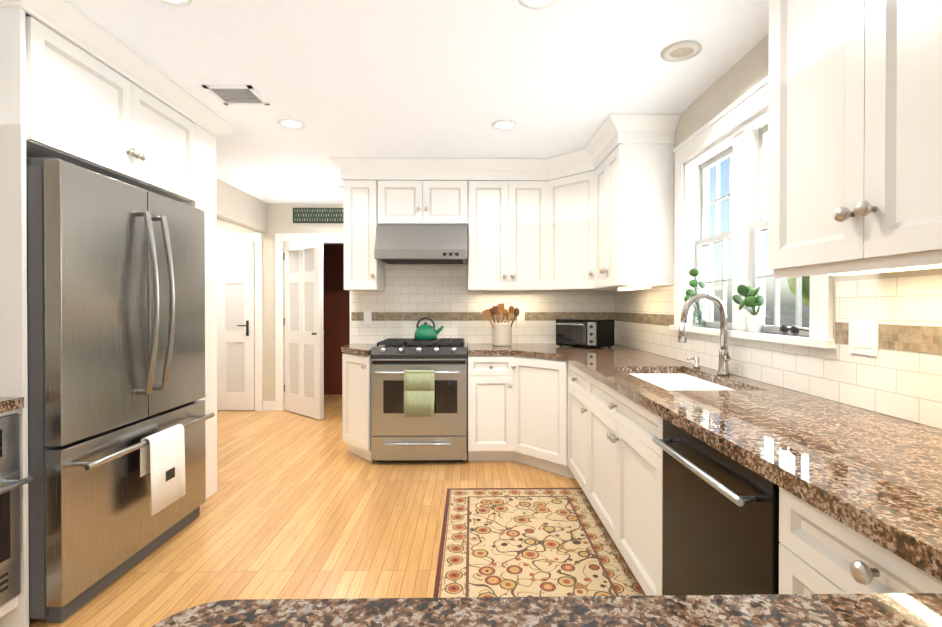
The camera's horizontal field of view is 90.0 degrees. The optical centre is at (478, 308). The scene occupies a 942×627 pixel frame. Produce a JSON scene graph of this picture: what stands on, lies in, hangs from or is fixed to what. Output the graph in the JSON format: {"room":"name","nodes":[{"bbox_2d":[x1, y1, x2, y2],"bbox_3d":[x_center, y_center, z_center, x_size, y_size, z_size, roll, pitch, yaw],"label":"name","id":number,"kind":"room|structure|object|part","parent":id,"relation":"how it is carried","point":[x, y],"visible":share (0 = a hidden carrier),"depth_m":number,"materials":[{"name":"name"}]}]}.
{"room":"kitchen","nodes":[
{"label":"kitchen","id":0,"kind":"room"},
{"bbox_2d":[216,178,266,231],"bbox_3d":[-2.526,0.006,1.471,0.120,2.480,8.350,0,0,-1],"label":"wall","id":1,"kind":"structure","parent":0,"point":[236,206],"depth_m":4.99,"materials":[{"name":"beige paint"}]},
{"bbox_2d":[0,0,195,203],"bbox_3d":[-2.119,-0.951,2.376,0.718,0.573,1.120,0,0,-1],"label":"upper cabinet","id":2,"kind":"object","parent":1,"relation":"attached to","point":[62,98],"depth_m":2.10,"materials":[{"name":"white wood"}]},
{"bbox_2d":[263,401,274,410],"bbox_3d":[-0.649,1.172,4.450,3.835,0.110,2.465,0,0,-1],"label":"baseboard","id":3,"kind":"structure","parent":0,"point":[268,405],"depth_m":5.64,"materials":[{"name":"white wood"}]},
{"bbox_2d":[216,203,343,410],"bbox_3d":[-1.326,-0.021,5.724,5.450,2.480,0.120,0,0,-1],"label":"wall","id":4,"kind":"structure","parent":0,"point":[279,218],"depth_m":5.64,"materials":[{"name":"beige paint"}]},
{"bbox_2d":[216,241,254,409],"bbox_3d":[-3.059,0.204,5.593,0.760,2.010,0.084,0,0,-1],"label":"hall door","id":5,"kind":"structure","parent":4,"relation":"in","point":[235,334],"depth_m":5.61,"materials":[{"name":"white wood"}]},
{"bbox_2d":[216,233,262,410],"bbox_3d":[-3.059,0.159,5.629,0.940,2.120,0.020,0,0,-1],"label":"door frame","id":6,"kind":"structure","parent":4,"relation":"attached to","point":[256,238],"depth_m":5.62,"materials":[{"name":"white wood"}]},
{"bbox_2d":[284,236,324,419],"bbox_3d":[-2.018,0.206,5.403,0.619,2.010,0.545,0,0,-1],"label":"hall door","id":7,"kind":"structure","parent":4,"relation":"in","point":[304,331],"depth_m":5.35,"materials":[{"name":"white wood"}]},
{"bbox_2d":[275,233,350,410],"bbox_3d":[-1.936,0.159,5.706,0.990,2.120,0.140,0,0,-1],"label":"door frame","id":8,"kind":"structure","parent":4,"relation":"attached to","point":[328,238],"depth_m":5.63,"materials":[{"name":"white wood"}]},
{"bbox_2d":[293,208,343,222],"bbox_3d":[-1.870,-1.116,5.638,0.700,0.180,0.019,0,0,-1],"label":"sign","id":9,"kind":"object","parent":4,"relation":"attached to","point":[318,215],"visible":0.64,"depth_m":5.63,"materials":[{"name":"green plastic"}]},
{"bbox_2d":[29,395,580,626],"bbox_3d":[-1.371,1.272,2.111,5.650,0.060,9.820,0,0,-1],"label":"floor","id":10,"kind":"structure","parent":0,"point":[296,506],"depth_m":2.68,"materials":[{"name":"brown wood"}]},
{"bbox_2d":[0,410,17,617],"bbox_3d":[-2.120,0.815,1.479,0.688,0.862,0.653,0,0,-1],"label":"base cabinet","id":11,"kind":"object","parent":10,"relation":"on","point":[8,606],"visible":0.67,"depth_m":1.77,"materials":[{"name":"white"}]},
{"bbox_2d":[0,397,23,412],"bbox_3d":[-2.097,0.364,1.129,0.722,0.042,1.349,0,0,-1],"label":"countertop","id":12,"kind":"structure","parent":11,"relation":"on","point":[7,404],"depth_m":1.76,"materials":[{"name":"stone"}]},
{"bbox_2d":[0,414,32,605],"bbox_3d":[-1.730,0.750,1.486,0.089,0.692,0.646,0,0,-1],"label":"oven","id":13,"kind":"object","parent":11,"relation":"in","point":[11,482],"visible":1,"depth_m":1.76,"materials":[{"name":"silver metal"}]},
{"bbox_2d":[26,158,214,622],"bbox_3d":[-1.994,0.323,2.329,0.910,1.835,0.995,0,0,-1],"label":"fridge","id":14,"kind":"object","parent":10,"relation":"on","point":[116,319],"visible":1,"depth_m":2.04,"materials":[{"name":"grey metal"}]},
{"bbox_2d":[140,424,185,515],"bbox_3d":[-1.566,0.790,2.345,0.056,0.371,0.260,0,0,-1],"label":"towel","id":15,"kind":"object","parent":14,"relation":"hanging from","point":[162,452],"visible":1,"depth_m":2.31,"materials":[{"name":"white fabric"}]},
{"bbox_2d":[166,467,174,481],"bbox_3d":[-1.538,0.825,2.351,0.001,0.050,0.070,0,0,-1],"label":"label","id":16,"kind":"object","parent":15,"relation":"attached to","point":[170,473],"visible":1,"depth_m":2.35,"materials":[{"name":"black fabric"}]},
{"bbox_2d":[187,108,219,498],"bbox_3d":[-2.129,-0.003,3.062,0.718,2.478,0.240,0,0,-1],"label":"panel","id":17,"kind":"object","parent":10,"relation":"on","point":[207,130],"depth_m":3.10,"materials":[{"name":"white wood"}]},
{"bbox_2d":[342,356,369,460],"bbox_3d":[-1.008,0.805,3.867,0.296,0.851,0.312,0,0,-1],"label":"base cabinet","id":18,"kind":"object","parent":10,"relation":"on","point":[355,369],"depth_m":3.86,"materials":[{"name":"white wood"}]},
{"bbox_2d":[342,352,372,460],"bbox_3d":[-1.003,0.799,4.033,0.283,0.862,0.618,0,0,-1],"label":"base cabinet","id":19,"kind":"object","parent":10,"relation":"on","point":[343,354],"depth_m":3.74,"materials":[{"name":"white wood"}]},
{"bbox_2d":[341,344,376,355],"bbox_3d":[-1.017,0.346,4.017,0.307,0.042,0.642,0,0,-1],"label":"countertop","id":20,"kind":"structure","parent":19,"relation":"on","point":[360,349],"depth_m":3.91,"materials":[{"name":"stone"}]},
{"bbox_2d":[370,338,467,461],"bbox_3d":[-0.474,0.751,3.990,0.756,0.958,0.699,0,0,-1],"label":"range","id":21,"kind":"object","parent":10,"relation":"on","point":[441,435],"visible":1,"depth_m":3.70,"materials":[{"name":"silver metal"}]},
{"bbox_2d":[404,370,434,416],"bbox_3d":[-0.458,0.653,3.650,0.234,0.359,0.053,0,0,-1],"label":"towel","id":22,"kind":"object","parent":21,"relation":"hanging from","point":[419,393],"visible":0.98,"depth_m":3.63,"materials":[{"name":"fabric"}]},
{"bbox_2d":[414,317,443,339],"bbox_3d":[-0.437,0.172,4.167,0.263,0.197,0.204,0,0,-1],"label":"kettle","id":23,"kind":"object","parent":21,"relation":"on","point":[425,331],"visible":0.98,"depth_m":4.10,"materials":[{"name":"green metal"}]},
{"bbox_2d":[468,356,509,460],"bbox_3d":[0.094,0.798,4.040,0.363,0.862,0.638,0,0,-1],"label":"base cabinet","id":24,"kind":"object","parent":10,"relation":"on","point":[488,376],"depth_m":3.73,"materials":[{"name":"white wood"}]},
{"bbox_2d":[433,488,645,597],"bbox_3d":[0.273,1.236,2.056,0.935,0.010,2.320,0,0,-1],"label":"rug","id":25,"kind":"object","parent":10,"relation":"on","point":[524,542],"visible":0.67,"depth_m":2.42,"materials":[{"name":"beige fabric"}]},
{"bbox_2d":[514,356,575,478],"bbox_3d":[0.777,0.799,3.882,0.998,0.862,0.975,0,0,-1],"label":"base cabinet","id":26,"kind":"object","parent":10,"relation":"on","point":[515,357],"depth_m":3.61,"materials":[{"name":"white wood"}]},
{"bbox_2d":[468,344,559,359],"bbox_3d":[0.253,0.347,3.866,0.676,0.042,0.984,0,0,-1],"label":"countertop","id":27,"kind":"structure","parent":26,"relation":"on","point":[525,350],"depth_m":3.71,"materials":[{"name":"stone"}]},
{"bbox_2d":[483,303,519,345],"bbox_3d":[0.197,0.137,4.159,0.324,0.371,0.178,0,0,-1],"label":"utensil crock","id":28,"kind":"object","parent":27,"relation":"on","point":[502,333],"visible":1,"depth_m":4.11,"materials":[{"name":"beige ceramic"}]},
{"bbox_2d":[568,363,635,497],"bbox_3d":[0.967,0.805,3.101,0.640,0.862,0.594,0,0,-1],"label":"base cabinet","id":29,"kind":"object","parent":10,"relation":"on","point":[583,389],"depth_m":2.99,"materials":[{"name":"white wood"}]},
{"bbox_2d":[548,344,941,567],"bbox_3d":[0.961,0.359,2.000,0.684,0.042,4.737,0,0,-1],"label":"countertop","id":30,"kind":"structure","parent":29,"relation":"on","point":[874,476],"depth_m":1.22,"materials":[{"name":"stone"}]},
{"bbox_2d":[556,318,613,348],"bbox_3d":[0.893,0.206,3.996,0.400,0.235,0.317,0,1,44],"label":"toaster oven","id":31,"kind":"object","parent":30,"relation":"on","point":[595,333],"visible":1,"depth_m":3.89,"materials":[{"name":"black metal"}]},
{"bbox_2d":[628,373,733,389],"bbox_3d":[0.986,0.468,2.342,0.444,0.179,0.804,0,0,-1],"label":"sink basin","id":32,"kind":"object","parent":30,"relation":"in","point":[674,381],"visible":0.06,"depth_m":2.73,"materials":[{"name":"white ceramic"}]},
{"bbox_2d":[687,357,699,367],"bbox_3d":[1.213,0.302,2.655,0.074,0.061,0.036,0,0,-1],"label":"soap dispenser","id":33,"kind":"object","parent":30,"relation":"on","point":[696,365],"visible":1,"depth_m":2.65,"materials":[{"name":"silver metal"}]},
{"bbox_2d":[678,293,730,375],"bbox_3d":[1.135,0.128,2.354,0.261,0.413,0.096,0,0,-1],"label":"faucet","id":34,"kind":"object","parent":30,"relation":"on","point":[724,360],"visible":1,"depth_m":2.36,"materials":[{"name":"silver metal"}]},
{"bbox_2d":[588,403,662,595],"bbox_3d":[0.980,0.910,2.259,0.640,0.662,1.088,0,0,-1],"label":"base cabinet","id":35,"kind":"object","parent":10,"relation":"on","point":[615,459],"depth_m":2.08,"materials":[{"name":"white wood"}]},
{"bbox_2d":[652,419,779,594],"bbox_3d":[0.957,0.808,1.393,0.694,0.836,0.630,0,0,-1],"label":"dishwasher","id":36,"kind":"object","parent":35,"relation":"in","point":[720,523],"visible":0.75,"depth_m":1.33,"materials":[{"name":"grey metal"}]},
{"bbox_2d":[779,487,941,593],"bbox_3d":[1.002,0.819,0.813,0.640,0.862,0.518,0,0,-1],"label":"base cabinet","id":37,"kind":"object","parent":10,"relation":"on","point":[819,554],"depth_m":0.91,"materials":[{"name":"white wood"}]},
{"bbox_2d":[323,244,349,394],"bbox_3d":[-1.916,-0.028,6.706,2.900,2.480,0.100,0,0,-1],"label":"wall","id":38,"kind":"structure","parent":0,"point":[336,312],"depth_m":6.64,"materials":[{"name":"red paint"}]},
{"bbox_2d":[25,0,768,203],"bbox_3d":[-1.371,-1.278,2.095,5.650,0.080,9.820,0,0,-1],"label":"ceiling","id":39,"kind":"structure","parent":0,"point":[398,78],"depth_m":2.43,"materials":[{"name":"white paint"}]},
{"bbox_2d":[157,0,192,5],"bbox_3d":[-1.211,-1.231,1.828,0.174,0.009,0.174,0,1,44],"label":"recessed light","id":40,"kind":"object","parent":39,"relation":"in","point":[171,2],"depth_m":1.89,"materials":[{"name":"white"}]},
{"bbox_2d":[202,85,269,104],"bbox_3d":[-1.400,-1.238,2.735,0.270,0.008,0.240,0,0,-1],"label":"ceiling vent","id":41,"kind":"object","parent":39,"relation":"in","point":[237,94],"visible":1,"depth_m":2.71,"materials":[{"name":"white metal"}]},
{"bbox_2d":[278,118,305,128],"bbox_3d":[-1.252,-1.240,3.157,0.174,0.009,0.174,0,0,-10],"label":"recessed light","id":42,"kind":"object","parent":39,"relation":"in","point":[285,122],"depth_m":3.16,"materials":[{"name":"white"}]},
{"bbox_2d":[325,185,342,189],"bbox_3d":[-1.488,-1.250,4.854,0.174,0.009,0.174,0,0,-10],"label":"recessed light","id":43,"kind":"object","parent":39,"relation":"in","point":[335,187],"depth_m":4.85,"materials":[{"name":"white"}]},
{"bbox_2d":[492,120,517,129],"bbox_3d":[0.178,-1.240,3.179,0.174,0.009,0.174,0,0,-10],"label":"recessed light","id":44,"kind":"object","parent":39,"relation":"in","point":[500,124],"depth_m":3.17,"materials":[{"name":"white"}]},
{"bbox_2d":[518,0,558,9],"bbox_3d":[0.238,-1.231,1.850,0.174,0.009,0.174,0,0,-10],"label":"recessed light","id":45,"kind":"object","parent":39,"relation":"in","point":[531,4],"depth_m":1.90,"materials":[{"name":"white"}]},
{"bbox_2d":[661,41,701,61],"bbox_3d":[0.972,-1.232,2.261,0.178,0.013,0.178,0,0,-10],"label":"recessed light","id":46,"kind":"object","parent":39,"relation":"in","point":[680,51],"depth_m":2.25,"materials":[{"name":"white"}]},
{"bbox_2d":[376,174,614,440],"bbox_3d":[0.049,-0.013,4.415,2.440,2.480,0.120,0,0,-1],"label":"wall","id":47,"kind":"structure","parent":0,"point":[455,180],"depth_m":4.34,"materials":[{"name":"beige paint"}]},
{"bbox_2d":[341,158,380,290],"bbox_3d":[-1.002,-0.705,4.159,0.281,1.088,0.348,0,0,-1],"label":"upper cabinet","id":48,"kind":"object","parent":47,"relation":"attached to","point":[358,175],"depth_m":3.99,"materials":[{"name":"white wood"}]},
{"bbox_2d":[377,158,468,290],"bbox_3d":[-0.477,-0.705,4.167,0.770,1.088,0.348,0,0,-1],"label":"upper cabinet","id":49,"kind":"object","parent":47,"relation":"attached to","point":[401,199],"depth_m":3.99,"materials":[{"name":"white wood"}]},
{"bbox_2d":[374,224,467,263],"bbox_3d":[-0.476,-0.564,4.095,0.760,0.314,0.491,0,0,-1],"label":"range hood","id":50,"kind":"object","parent":49,"relation":"attached to","point":[421,243],"visible":1,"depth_m":3.91,"materials":[{"name":"silver metal"}]},
{"bbox_2d":[351,264,614,343],"bbox_3d":[0.045,-0.044,4.350,2.430,0.731,0.010,0,0,-1],"label":"tile backsplash","id":51,"kind":"structure","parent":47,"relation":"attached to","point":[440,293],"depth_m":4.34,"materials":[{"name":"tile"}]},
{"bbox_2d":[364,311,371,323],"bbox_3d":[-1.020,0.078,4.326,0.072,0.120,0.008,0,0,-1],"label":"electrical outlet plate","id":52,"kind":"object","parent":51,"relation":"attached to","point":[367,314],"depth_m":4.33,"materials":[{"name":"white plastic"}]},
{"bbox_2d":[517,311,524,323],"bbox_3d":[0.391,0.078,4.347,0.072,0.120,0.008,0,0,-1],"label":"electrical outlet plate","id":53,"kind":"object","parent":51,"relation":"attached to","point":[521,318],"depth_m":4.35,"materials":[{"name":"white plastic"}]},
{"bbox_2d":[469,158,548,290],"bbox_3d":[0.248,-0.705,4.178,0.681,1.088,0.348,0,0,-1],"label":"upper cabinet","id":54,"kind":"object","parent":47,"relation":"attached to","point":[509,220],"depth_m":4.01,"materials":[{"name":"white wood"}]},
{"bbox_2d":[152,568,941,626],"bbox_3d":[0.146,0.371,0.094,1.003,0.042,0.950,0,0,-1],"label":"countertop","id":55,"kind":"structure","parent":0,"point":[876,609],"depth_m":0.54,"materials":[{"name":"stone"}]},
{"bbox_2d":[645,34,941,424],"bbox_3d":[1.398,0.009,0.925,0.150,2.480,7.140,0,0,-1],"label":"wall","id":56,"kind":"structure","parent":0,"point":[747,72],"depth_m":2.36,"materials":[{"name":"beige paint"}]},
{"bbox_2d":[593,118,676,289],"bbox_3d":[1.101,-0.700,3.398,0.363,1.088,0.595,0,0,-1],"label":"upper cabinet","id":57,"kind":"object","parent":56,"relation":"attached to","point":[607,224],"depth_m":3.10,"materials":[{"name":"white wood"}]},
{"bbox_2d":[618,286,649,290],"bbox_3d":[1.115,-0.146,3.400,0.060,0.016,0.500,0,0,-1],"label":"under-cabinet light","id":58,"kind":"object","parent":57,"relation":"attached to","point":[638,287],"depth_m":3.32,"materials":[{"name":"white plastic"}]},
{"bbox_2d":[669,76,835,347],"bbox_3d":[1.353,-0.445,2.397,0.195,1.170,1.360,0,0,-1],"label":"window","id":59,"kind":"structure","parent":56,"relation":"in","point":[739,123],"depth_m":2.40,"materials":[{"name":"white wood"}]},
{"bbox_2d":[684,268,706,326],"bbox_3d":[1.274,-0.063,2.760,0.110,0.339,0.147,0,0,-1],"label":"potted plant","id":60,"kind":"object","parent":59,"relation":"on","point":[690,293],"visible":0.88,"depth_m":2.75,"materials":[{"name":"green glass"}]},
{"bbox_2d":[732,284,765,331],"bbox_3d":[1.287,-0.002,2.234,0.128,0.225,0.155,0,0,-1],"label":"potted plant","id":61,"kind":"object","parent":59,"relation":"on","point":[754,321],"visible":1,"depth_m":2.19,"materials":[{"name":"green plant"}]},
{"bbox_3d":[1.393,-0.390,2.398,0.065,1.000,1.090,0,0,-1],"label":"window sash","id":62,"kind":"part","parent":59,"relation":"part of","materials":[{"name":"white wood"}]},
{"bbox_2d":[779,325,808,335],"bbox_3d":[1.329,0.090,1.975,0.069,0.043,0.132,0,0,-1],"label":"sunglasses","id":63,"kind":"object","parent":59,"relation":"on","point":[794,330],"visible":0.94,"depth_m":1.95,"materials":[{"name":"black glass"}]},
{"bbox_2d":[615,275,941,428],"bbox_3d":[1.300,0.094,2.164,0.008,0.482,4.420,0,0,-1],"label":"tile backsplash","id":64,"kind":"structure","parent":56,"relation":"attached to","point":[899,375],"depth_m":1.64,"materials":[{"name":"tile"}]},
{"bbox_2d":[849,319,877,355],"bbox_3d":[1.300,0.095,1.595,0.007,0.120,0.116,0,0,-1],"label":"electrical outlet plate","id":65,"kind":"object","parent":64,"relation":"attached to","point":[863,336],"depth_m":1.59,"materials":[{"name":"white plastic"}]},
{"bbox_2d":[768,0,941,278],"bbox_3d":[1.093,-0.663,1.022,0.453,1.133,1.230,0,0,-1],"label":"upper cabinet","id":66,"kind":"object","parent":56,"relation":"attached to","point":[854,135],"visible":1,"depth_m":1.20,"materials":[{"name":"white wood"}]},
{"bbox_2d":[828,264,941,274],"bbox_3d":[1.151,-0.111,1.026,0.060,0.016,0.950,0,0,-1],"label":"under-cabinet light","id":67,"kind":"object","parent":66,"relation":"attached to","point":[848,273],"depth_m":1.29,"materials":[{"name":"white plastic"}]},
{"label":"outside","id":68,"kind":"structure","parent":0,"visible":0},
{"bbox_3d":[20.666,2.062,6.763,38.540,0.100,37.000,0,0,-1],"label":"ground","id":69,"kind":"structure","parent":68,"visible":0},
{"bbox_2d":[787,276,809,307],"bbox_3d":[7.354,-2.240,3.263,8.674,8.549,10.903,0,0,-1],"label":"tree","id":70,"kind":"object","parent":69,"relation":"on","point":[806,286],"depth_m":4.70,"materials":[{"name":"green plant"}]}
]}

